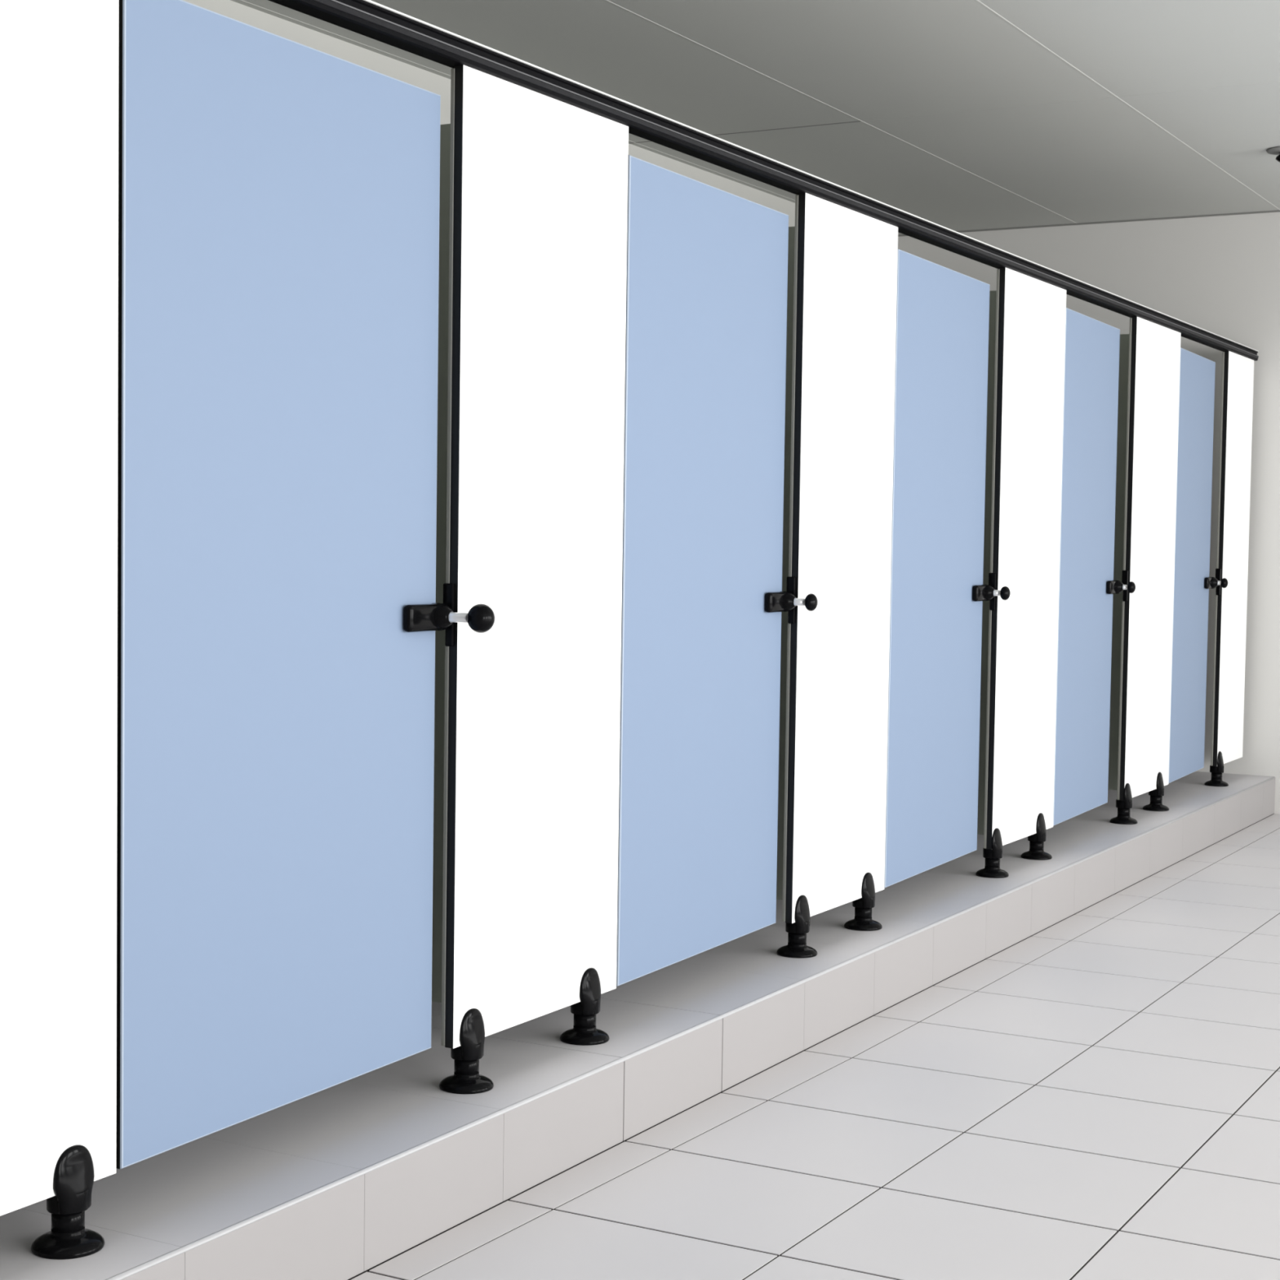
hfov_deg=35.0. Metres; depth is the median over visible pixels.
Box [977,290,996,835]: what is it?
divider panel
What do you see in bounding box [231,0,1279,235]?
ceiling
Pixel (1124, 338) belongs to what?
divider panel
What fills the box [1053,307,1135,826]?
door
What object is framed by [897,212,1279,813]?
wall
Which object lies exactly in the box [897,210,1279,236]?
trim
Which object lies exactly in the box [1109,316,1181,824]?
panel
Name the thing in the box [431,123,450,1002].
divider panel
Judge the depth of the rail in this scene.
4.58 m
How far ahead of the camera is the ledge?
4.14 m
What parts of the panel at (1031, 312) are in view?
strike plate, stem, stem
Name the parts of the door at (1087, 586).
knob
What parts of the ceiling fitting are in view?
ceiling plate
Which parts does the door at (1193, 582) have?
knob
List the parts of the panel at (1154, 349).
stem, strike plate, stem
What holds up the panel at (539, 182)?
on the ledge
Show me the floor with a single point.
(1095, 1095)
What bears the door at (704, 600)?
attached to the panel at (539, 182)
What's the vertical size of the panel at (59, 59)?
1.960 m
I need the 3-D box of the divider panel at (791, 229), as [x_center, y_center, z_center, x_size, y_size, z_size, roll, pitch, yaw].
[-0.278,-0.232,5.944,1.878,1.838,0.018,2,3,29]
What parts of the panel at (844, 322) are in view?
strike plate, stem, stem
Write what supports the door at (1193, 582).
attached to the panel at (1154, 349)
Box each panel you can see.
[0,0,119,1259]
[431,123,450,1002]
[439,64,628,1093]
[776,192,897,958]
[776,226,795,899]
[975,267,1066,878]
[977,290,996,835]
[1107,333,1128,790]
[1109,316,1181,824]
[1204,351,1253,786]
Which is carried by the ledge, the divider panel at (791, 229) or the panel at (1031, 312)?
the panel at (1031, 312)
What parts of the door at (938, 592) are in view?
knob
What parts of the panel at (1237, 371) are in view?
stem, strike plate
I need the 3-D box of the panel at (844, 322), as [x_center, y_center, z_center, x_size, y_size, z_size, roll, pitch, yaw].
[0.547,-0.168,5.478,0.107,1.960,0.628,2,3,29]
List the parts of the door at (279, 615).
knob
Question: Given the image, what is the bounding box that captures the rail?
[268,0,1258,360]
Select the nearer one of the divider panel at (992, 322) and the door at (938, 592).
the door at (938, 592)
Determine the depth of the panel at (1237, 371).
9.30 m
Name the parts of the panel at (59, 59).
stem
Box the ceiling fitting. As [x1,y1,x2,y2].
[1266,146,1279,162]
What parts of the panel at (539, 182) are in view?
strike plate, stem, stem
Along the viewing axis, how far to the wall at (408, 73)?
6.79 m
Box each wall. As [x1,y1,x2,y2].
[182,0,795,226]
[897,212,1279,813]
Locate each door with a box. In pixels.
[115,0,494,1168]
[616,155,817,986]
[884,248,1010,888]
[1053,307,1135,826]
[1168,347,1227,783]
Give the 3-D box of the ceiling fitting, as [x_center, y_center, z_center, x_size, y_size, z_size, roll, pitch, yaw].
[2.569,-1.924,8.074,0.156,0.052,0.156,2,3,29]
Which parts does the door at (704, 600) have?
knob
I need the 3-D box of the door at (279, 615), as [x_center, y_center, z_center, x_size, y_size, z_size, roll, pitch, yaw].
[-0.531,-0.102,3.456,0.149,1.810,0.888,2,3,27]
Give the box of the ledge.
[0,771,1275,1279]
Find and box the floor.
[347,813,1279,1279]

